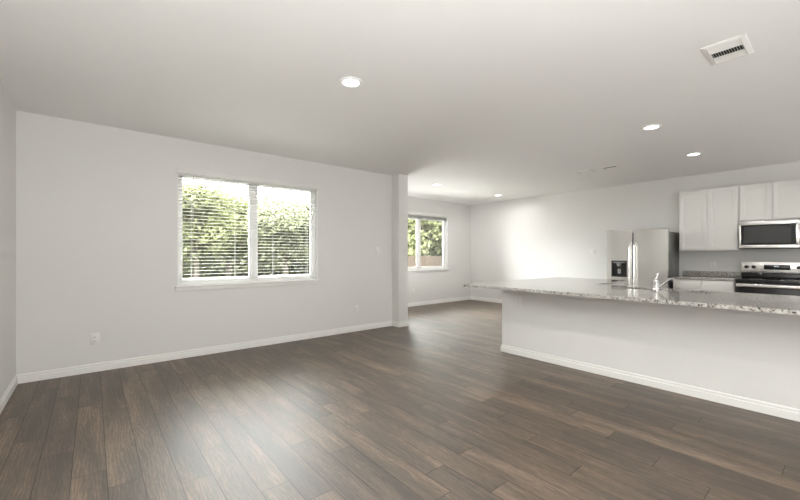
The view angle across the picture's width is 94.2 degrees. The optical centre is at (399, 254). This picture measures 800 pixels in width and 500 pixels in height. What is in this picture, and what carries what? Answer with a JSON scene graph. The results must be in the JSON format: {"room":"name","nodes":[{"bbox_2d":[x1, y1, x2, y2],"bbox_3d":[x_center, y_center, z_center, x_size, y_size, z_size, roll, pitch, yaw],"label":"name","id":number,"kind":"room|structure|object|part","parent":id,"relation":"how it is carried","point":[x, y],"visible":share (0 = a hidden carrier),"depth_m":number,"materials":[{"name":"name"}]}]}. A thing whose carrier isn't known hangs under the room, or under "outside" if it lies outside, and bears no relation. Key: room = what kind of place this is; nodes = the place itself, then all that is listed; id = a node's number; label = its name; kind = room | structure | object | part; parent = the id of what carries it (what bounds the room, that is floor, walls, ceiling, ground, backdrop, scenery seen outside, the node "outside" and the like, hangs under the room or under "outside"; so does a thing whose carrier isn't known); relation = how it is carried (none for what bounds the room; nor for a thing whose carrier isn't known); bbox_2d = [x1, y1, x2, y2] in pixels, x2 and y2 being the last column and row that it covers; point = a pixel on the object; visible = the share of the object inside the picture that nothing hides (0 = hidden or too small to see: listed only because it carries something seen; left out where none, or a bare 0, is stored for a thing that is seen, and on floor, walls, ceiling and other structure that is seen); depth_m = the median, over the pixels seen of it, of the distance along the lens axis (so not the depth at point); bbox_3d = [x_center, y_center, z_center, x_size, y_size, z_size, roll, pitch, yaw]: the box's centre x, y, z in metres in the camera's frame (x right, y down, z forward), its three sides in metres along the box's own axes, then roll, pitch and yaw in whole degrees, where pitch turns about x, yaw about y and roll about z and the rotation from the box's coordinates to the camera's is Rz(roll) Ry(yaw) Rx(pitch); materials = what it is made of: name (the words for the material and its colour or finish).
{"room":"empty living room","nodes":[
{"label":"empty living room","id":0,"kind":"room"},
{"bbox_2d":[0,81,15,398],"bbox_3d":[-1.194,-0.077,0.389,0.160,2.743,8.523,0,0,-40],"label":"wall","id":1,"kind":"structure","parent":0,"point":[7,110],"depth_m":3.31,"materials":[{"name":"white paint"}]},
{"bbox_2d":[0,375,17,413],"bbox_3d":[-1.127,1.248,0.445,0.014,0.093,8.523,0,0,-40],"label":"baseboard","id":2,"kind":"structure","parent":1,"relation":"attached to","point":[4,399],"depth_m":3.31,"materials":[{"name":"white paint"}]},
{"bbox_2d":[16,110,391,374],"bbox_3d":[-2.111,-0.077,5.266,4.967,2.743,0.160,0,0,-40],"label":"wall","id":3,"kind":"structure","parent":0,"point":[97,205],"depth_m":4.38,"materials":[{"name":"white paint"}]},
{"bbox_2d":[90,332,99,344],"bbox_3d":[-3.375,0.928,4.110,0.086,0.128,0.008,0,0,-40],"label":"electrical outlet","id":4,"kind":"object","parent":3,"relation":"attached to","point":[94,337],"visible":1,"depth_m":4.11,"materials":[{"name":"white plastic"}]},
{"bbox_2d":[17,321,391,383],"bbox_3d":[-1.994,1.248,5.250,4.807,0.093,0.014,0,0,-40],"label":"baseboard","id":5,"kind":"structure","parent":3,"relation":"attached to","point":[89,368],"depth_m":4.61,"materials":[{"name":"white paint"}]},
{"bbox_2d":[175,175,319,290],"bbox_3d":[-2.066,-0.299,5.271,1.967,1.502,0.180,0,0,-40],"label":"window","id":6,"kind":"structure","parent":3,"relation":"in","point":[253,237],"depth_m":5.28,"materials":[{"name":"white plastic"}]},
{"bbox_3d":[-2.469,-0.337,5.015,0.876,1.343,0.036,0,0,-40],"label":"sash","id":7,"kind":"part","parent":6,"relation":"part of","materials":[{"name":"white plastic"}]},
{"bbox_3d":[-2.047,0.398,5.248,1.967,0.020,0.120,0,0,-40],"label":"sill","id":8,"kind":"part","parent":6,"relation":"part of","materials":[{"name":"white paint"}]},
{"bbox_2d":[177,167,318,281],"bbox_3d":[-2.046,-0.373,5.252,1.939,1.424,0.087,0,0,-40],"label":"window blind","id":9,"kind":"object","parent":6,"relation":"attached to","point":[184,172],"visible":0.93,"depth_m":5.14,"materials":[{"name":"white paint"}]},
{"bbox_3d":[-2.262,-0.336,5.093,0.002,1.349,0.055,0,0,-40],"label":"ladder cord","id":10,"kind":"part","parent":9,"relation":"part of","materials":[{"name":"white fabric"}]},
{"bbox_3d":[-2.059,0.330,5.262,1.891,0.016,0.050,0,0,-40],"label":"rail","id":11,"kind":"part","parent":9,"relation":"part of","materials":[{"name":"white plastic"}]},
{"bbox_3d":[-1.855,-0.336,5.430,0.002,1.349,0.055,0,0,-40],"label":"ladder cord","id":12,"kind":"part","parent":9,"relation":"part of","materials":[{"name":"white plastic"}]},
{"bbox_3d":[-1.447,-0.336,5.767,0.002,1.349,0.055,0,0,-40],"label":"ladder cord","id":13,"kind":"part","parent":9,"relation":"part of","materials":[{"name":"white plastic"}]},
{"bbox_3d":[-1.740,-0.337,5.619,0.876,1.343,0.036,0,0,-40],"label":"sash","id":14,"kind":"part","parent":6,"relation":"part of","materials":[{"name":"white plastic"}]},
{"bbox_2d":[0,0,799,204],"bbox_3d":[1.816,-1.524,3.961,9.352,0.150,10.508,0,0,-40],"label":"ceiling","id":15,"kind":"structure","parent":0,"point":[480,100],"depth_m":3.05,"materials":[{"name":"white paint"}]},
{"bbox_2d":[339,77,361,87],"bbox_3d":[-0.411,-1.442,3.113,0.192,0.012,0.192,0,0,-40],"label":"recessed light","id":16,"kind":"object","parent":15,"relation":"in","point":[349,82],"visible":1,"depth_m":3.10,"materials":[{"name":"white plastic"}]},
{"bbox_2d":[575,169,594,173],"bbox_3d":[3.209,-1.442,6.459,0.260,0.012,0.260,0,0,-40],"label":"ceiling vent","id":17,"kind":"object","parent":15,"relation":"in","point":[587,170],"visible":1,"depth_m":6.44,"materials":[{"name":"white metal"}]},
{"bbox_2d":[599,165,622,169],"bbox_3d":[3.492,-1.442,6.148,0.300,0.012,0.260,0,0,-40],"label":"ceiling vent","id":18,"kind":"object","parent":15,"relation":"in","point":[610,167],"visible":1,"depth_m":6.14,"materials":[{"name":"white metal"}]},
{"bbox_2d":[641,124,661,129],"bbox_3d":[2.846,-1.442,4.205,0.192,0.012,0.192,0,0,-40],"label":"recessed light","id":19,"kind":"object","parent":15,"relation":"in","point":[652,126],"visible":1,"depth_m":4.19,"materials":[{"name":"white plastic"}]},
{"bbox_2d":[685,152,701,155],"bbox_3d":[4.218,-1.442,5.334,0.192,0.012,0.192,0,0,-40],"label":"recessed light","id":20,"kind":"object","parent":15,"relation":"in","point":[694,153],"visible":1,"depth_m":5.32,"materials":[{"name":"white plastic"}]},
{"bbox_2d":[700,33,753,65],"bbox_3d":[2.320,-1.442,2.631,0.360,0.015,0.235,0,0,-40],"label":"ceiling vent","id":21,"kind":"object","parent":15,"relation":"in","point":[738,46],"visible":1,"depth_m":2.62,"materials":[{"name":"white paint"}]},
{"bbox_2d":[0,300,799,499],"bbox_3d":[1.810,1.294,3.963,9.642,0.001,13.068,0,0,-40],"label":"floor","id":22,"kind":"structure","parent":0,"point":[433,407],"depth_m":2.71,"materials":[{"name":"brown wood"}]},
{"bbox_2d":[392,174,407,321],"bbox_3d":[-0.533,-0.077,7.423,0.213,2.743,1.859,0,0,-40],"label":"wall pier","id":23,"kind":"object","parent":22,"relation":"on","point":[399,181],"visible":0.36,"depth_m":6.71,"materials":[{"name":"white paint"}]},
{"bbox_2d":[392,321,398,326],"bbox_3d":[-0.085,1.248,6.704,0.014,0.093,0.208,0,0,-40],"label":"baseboard","id":24,"kind":"object","parent":23,"relation":"attached to","point":[394,323],"visible":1,"depth_m":6.69,"materials":[{"name":"white paint"}]},
{"bbox_2d":[399,321,408,326],"bbox_3d":[0.064,1.248,6.701,0.241,0.093,0.014,0,0,-40],"label":"baseboard","id":25,"kind":"structure","parent":23,"relation":"attached to","point":[403,323],"depth_m":6.70,"materials":[{"name":"white paint"}]},
{"bbox_2d":[607,228,678,288],"bbox_3d":[4.576,0.412,7.022,0.816,1.764,0.985,0,0,-40],"label":"refrigerator","id":26,"kind":"object","parent":22,"relation":"on","point":[634,256],"visible":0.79,"depth_m":6.74,"materials":[{"name":"grey metal"}]},
{"bbox_3d":[4.169,0.381,7.039,0.078,1.677,0.440,0,0,-40],"label":"freezer door","id":27,"kind":"part","parent":26,"relation":"part of","materials":[{"name":"silver metal"}]},
{"bbox_3d":[4.242,0.257,6.850,0.082,0.978,0.031,0,0,-40],"label":"handle","id":28,"kind":"part","parent":26,"relation":"part of","materials":[{"name":"silver metal"}]},
{"bbox_3d":[4.291,0.257,6.792,0.082,0.978,0.031,0,0,-40],"label":"handle","id":29,"kind":"part","parent":26,"relation":"part of","materials":[{"name":"silver metal"}]},
{"bbox_3d":[4.489,0.381,6.652,0.078,1.677,0.525,0,0,-40],"label":"door","id":30,"kind":"part","parent":26,"relation":"part of","materials":[{"name":"silver metal"}]},
{"bbox_2d":[673,279,735,291],"bbox_3d":[5.261,0.854,6.369,0.648,0.881,0.805,0,0,-40],"label":"base cabinet","id":31,"kind":"object","parent":22,"relation":"on","point":[690,284],"visible":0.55,"depth_m":6.13,"materials":[{"name":"white paint"}]},
{"bbox_3d":[4.891,0.501,6.323,0.019,0.137,0.367,0,0,-40],"label":"drawer","id":32,"kind":"part","parent":31,"relation":"part of","materials":[{"name":"white paint"}]},
{"bbox_2d":[672,270,740,280],"bbox_3d":[5.254,0.350,6.367,0.663,0.124,0.819,0,0,-40],"label":"countertop","id":33,"kind":"structure","parent":31,"relation":"on","point":[698,275],"depth_m":6.43,"materials":[{"name":"stone"}]},
{"bbox_3d":[5.145,0.501,6.016,0.019,0.137,0.374,0,0,-40],"label":"drawer","id":34,"kind":"part","parent":31,"relation":"part of","materials":[{"name":"white paint"}]},
{"bbox_2d":[735,262,799,295],"bbox_3d":[5.738,0.689,5.731,0.692,1.152,0.760,0,0,-40],"label":"range","id":35,"kind":"object","parent":22,"relation":"on","point":[775,278],"visible":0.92,"depth_m":5.73,"materials":[{"name":"grey metal"}]},
{"bbox_3d":[5.526,0.751,5.555,0.041,0.646,0.758,0,0,-40],"label":"oven door","id":36,"kind":"part","parent":35,"relation":"part of","materials":[{"name":"black glass"}]},
{"bbox_3d":[5.492,0.469,5.526,0.052,0.052,0.732,0,0,-40],"label":"handle","id":37,"kind":"part","parent":35,"relation":"part of","materials":[{"name":"silver metal"}]},
{"bbox_2d":[736,278,799,281],"bbox_3d":[5.715,0.388,5.712,0.470,0.017,0.760,0,0,-40],"label":"cooktop","id":38,"kind":"object","parent":35,"relation":"in","point":[739,279],"depth_m":5.72,"materials":[{"name":"black glass"}]},
{"bbox_3d":[5.948,0.201,5.905,0.145,0.176,0.754,0,0,-40],"label":"control panel","id":39,"kind":"part","parent":35,"relation":"part of","materials":[{"name":"silver metal"}]},
{"bbox_2d":[408,197,470,302],"bbox_3d":[0.435,-0.077,9.534,4.372,2.743,0.160,0,0,-40],"label":"wall","id":40,"kind":"structure","parent":0,"point":[428,286],"depth_m":10.22,"materials":[{"name":"white paint"}]},
{"bbox_2d":[408,215,448,272],"bbox_3d":[0.514,-0.299,9.568,2.012,1.502,0.180,0,0,-40],"label":"window","id":41,"kind":"structure","parent":40,"relation":"in","point":[418,269],"depth_m":9.81,"materials":[{"name":"white plastic"}]},
{"bbox_3d":[0.103,-0.337,9.305,0.899,1.343,0.036,0,0,-40],"label":"sash","id":42,"kind":"part","parent":41,"relation":"part of","materials":[{"name":"white plastic"}]},
{"bbox_2d":[408,211,448,221],"bbox_3d":[0.535,-0.758,9.549,1.984,0.655,0.087,0,0,-40],"label":"window blind","id":43,"kind":"object","parent":41,"relation":"attached to","point":[411,215],"visible":0.63,"depth_m":9.69,"materials":[{"name":"white paint"}]},
{"bbox_3d":[0.522,-0.910,9.558,1.936,0.016,0.050,0,0,-40],"label":"rail","id":44,"kind":"part","parent":43,"relation":"part of","materials":[{"name":"white plastic"}]},
{"bbox_3d":[0.534,0.398,9.544,2.012,0.020,0.120,0,0,-40],"label":"sill","id":45,"kind":"part","parent":41,"relation":"part of","materials":[{"name":"white paint"}]},
{"bbox_3d":[0.850,-0.337,9.923,0.899,1.343,0.036,0,0,-40],"label":"sash","id":46,"kind":"part","parent":41,"relation":"part of","materials":[{"name":"white plastic"}]},
{"bbox_2d":[408,296,470,306],"bbox_3d":[0.506,1.248,9.480,4.012,0.093,0.014,0,0,-40],"label":"baseboard","id":47,"kind":"structure","parent":40,"relation":"attached to","point":[469,297],"depth_m":9.89,"materials":[{"name":"white paint"}]},
{"bbox_2d":[471,161,799,299],"bbox_3d":[5.356,-0.077,6.891,0.160,2.743,10.188,0,0,-40],"label":"wall","id":48,"kind":"structure","parent":0,"point":[551,235],"depth_m":8.30,"materials":[{"name":"white paint"}]},
{"bbox_2d":[471,296,501,302],"bbox_3d":[3.307,1.248,9.232,0.014,0.093,3.968,0,0,-40],"label":"baseboard","id":49,"kind":"structure","parent":48,"relation":"attached to","point":[472,297],"depth_m":10.30,"materials":[{"name":"white paint"}]},
{"bbox_2d":[590,249,595,253],"bbox_3d":[4.222,-0.070,8.129,0.009,0.118,0.120,0,0,-40],"label":"light switch","id":50,"kind":"object","parent":48,"relation":"attached to","point":[592,251],"visible":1,"depth_m":8.12,"materials":[{"name":"white plastic"}]},
{"bbox_2d":[679,186,741,250],"bbox_3d":[5.389,-0.601,6.466,0.328,1.060,0.800,0,0,-40],"label":"upper cabinet","id":51,"kind":"object","parent":48,"relation":"attached to","point":[708,218],"visible":1,"depth_m":6.34,"materials":[{"name":"white paint"}]},
{"bbox_3d":[5.144,-0.601,6.520,0.019,1.032,0.376,0,0,-40],"label":"door","id":52,"kind":"part","parent":51,"relation":"part of","materials":[{"name":"white paint"}]},
{"bbox_3d":[5.396,-0.601,6.215,0.019,1.032,0.376,0,0,-40],"label":"door","id":53,"kind":"part","parent":51,"relation":"part of","materials":[{"name":"white paint"}]},
{"bbox_2d":[710,262,715,268],"bbox_3d":[5.527,0.184,6.553,0.008,0.120,0.076,0,0,-40],"label":"electrical outlet","id":54,"kind":"object","parent":48,"relation":"attached to","point":[712,264],"visible":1,"depth_m":6.55,"materials":[{"name":"white plastic"}]},
{"bbox_2d":[739,179,799,221],"bbox_3d":[5.893,-0.836,5.857,0.328,0.590,0.768,0,0,-40],"label":"upper cabinet","id":55,"kind":"object","parent":48,"relation":"attached to","point":[779,200],"visible":0.97,"depth_m":5.77,"materials":[{"name":"white paint"}]},
{"bbox_3d":[5.652,-0.836,5.905,0.019,0.562,0.360,0,0,-40],"label":"door","id":56,"kind":"part","parent":55,"relation":"part of","materials":[{"name":"white paint"}]},
{"bbox_2d":[739,219,799,248],"bbox_3d":[5.846,-0.312,5.818,0.447,0.442,0.754,0,0,-40],"label":"microwave","id":57,"kind":"object","parent":55,"relation":"attached to","point":[770,234],"visible":1,"depth_m":5.73,"materials":[{"name":"grey metal"}]},
{"bbox_3d":[5.872,-0.316,5.489,0.067,0.356,0.029,0,0,-40],"label":"handle","id":58,"kind":"part","parent":57,"relation":"part of","materials":[{"name":"silver metal"}]},
{"bbox_3d":[5.895,-0.836,5.613,0.019,0.562,0.360,0,0,-40],"label":"door","id":59,"kind":"part","parent":55,"relation":"part of","materials":[{"name":"white paint"}]},
{"bbox_2d":[502,293,799,408],"bbox_3d":[2.751,0.854,3.424,0.136,0.882,4.168,0,0,-40],"label":"wall","id":60,"kind":"structure","parent":0,"point":[747,356],"depth_m":3.53,"materials":[{"name":"white paint"}]},
{"bbox_2d":[516,296,520,304],"bbox_3d":[1.527,0.590,4.789,0.008,0.120,0.076,0,0,-40],"label":"electrical outlet","id":61,"kind":"object","parent":60,"relation":"attached to","point":[518,298],"visible":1,"depth_m":4.79,"materials":[{"name":"white plastic"}]},
{"bbox_2d":[501,344,799,421],"bbox_3d":[2.688,1.248,3.381,0.014,0.093,4.182,0,0,-40],"label":"baseboard","id":62,"kind":"structure","parent":60,"relation":"attached to","point":[781,411],"depth_m":3.52,"materials":[{"name":"white paint"}]},
{"bbox_2d":[502,290,799,319],"bbox_3d":[2.695,0.459,3.378,0.008,0.092,4.168,0,0,-40],"label":"trim","id":63,"kind":"structure","parent":60,"relation":"attached to","point":[765,314],"depth_m":3.52,"materials":[{"name":"white paint"}]},
{"label":"outside","id":64,"kind":"structure","parent":0,"visible":0},
{"bbox_2d":[182,266,306,278],"bbox_3d":[-22.388,1.639,42.739,140.000,0.178,80.000,0,0,-40],"label":"ground","id":65,"kind":"structure","parent":64,"point":[213,275],"depth_m":29.41,"materials":[{"name":"beige soil"}]},
{"bbox_2d":[182,180,247,277],"bbox_3d":[-11.217,-1.169,21.108,5.426,5.948,5.280,0,0,-40],"label":"tree","id":66,"kind":"object","parent":65,"relation":"on","point":[202,248],"visible":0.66,"depth_m":20.11,"materials":[{"name":"green plant"}]},
{"bbox_2d":[182,185,262,276],"bbox_3d":[-10.619,-1.264,23.107,6.131,6.136,5.401,0,0,-2],"label":"tree","id":67,"kind":"object","parent":65,"relation":"on","point":[228,266],"visible":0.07,"depth_m":21.55,"materials":[{"name":"green plant"}]},
{"bbox_2d":[238,191,309,274],"bbox_3d":[-6.651,-1.024,21.725,5.272,5.660,5.130,0,0,-40],"label":"tree","id":68,"kind":"object","parent":65,"relation":"on","point":[289,244],"visible":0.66,"depth_m":20.77,"materials":[{"name":"green plant"}]},
{"bbox_2d":[182,246,437,275],"bbox_3d":[-9.764,-0.469,33.006,31.893,4.496,10.485,0,0,0],"label":"undergrowth","id":69,"kind":"object","parent":65,"relation":"on","point":[263,265],"visible":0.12,"depth_m":28.94,"materials":[{"name":"green plant"}]},
{"bbox_2d":[408,219,441,255],"bbox_3d":[1.386,-1.686,19.096,6.071,6.980,4.605,0,0,-26],"label":"tree","id":70,"kind":"object","parent":65,"relation":"on","point":[435,228],"visible":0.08,"depth_m":17.86,"materials":[{"name":"green plant"}]},
{"bbox_2d":[408,256,441,266],"bbox_3d":[1.787,0.955,17.918,8.400,1.780,0.150,0,0,-40],"label":"wooden fence","id":71,"kind":"object","parent":65,"relation":"on","point":[425,260],"visible":0.12,"depth_m":17.37,"materials":[{"name":"brown wood"}]},
{"bbox_2d":[414,240,441,255],"bbox_3d":[3.006,-1.679,23.172,5.609,6.965,5.486,0,0,-17],"label":"tree","id":72,"kind":"object","parent":65,"relation":"on","point":[431,249],"visible":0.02,"depth_m":23.50,"materials":[{"name":"green plant"}]},
{"bbox_3d":[3.321,0.855,3.339,0.625,0.880,3.310,0,0,-40],"label":"base cabinet","id":73,"kind":"object","parent":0,"visible":0},
{"bbox_2d":[464,277,799,314],"bbox_3d":[3.173,0.397,3.918,2.455,0.032,4.390,0,0,-40],"label":"countertop","id":74,"kind":"structure","parent":73,"relation":"on","point":[582,287],"depth_m":3.65,"materials":[{"name":"stone"}]},
{"bbox_2d":[652,273,674,290],"bbox_3d":[2.780,0.286,3.917,0.220,0.187,0.068,0,0,5],"label":"kitchen faucet","id":75,"kind":"object","parent":74,"relation":"on","point":[656,286],"visible":0.99,"depth_m":3.91,"materials":[{"name":"silver metal"}]},
{"bbox_3d":[2.797,0.302,3.917,0.186,0.125,0.030,0,0,6],"label":"spout","id":76,"kind":"part","parent":75,"relation":"part of","materials":[{"name":"silver metal"}]}
]}

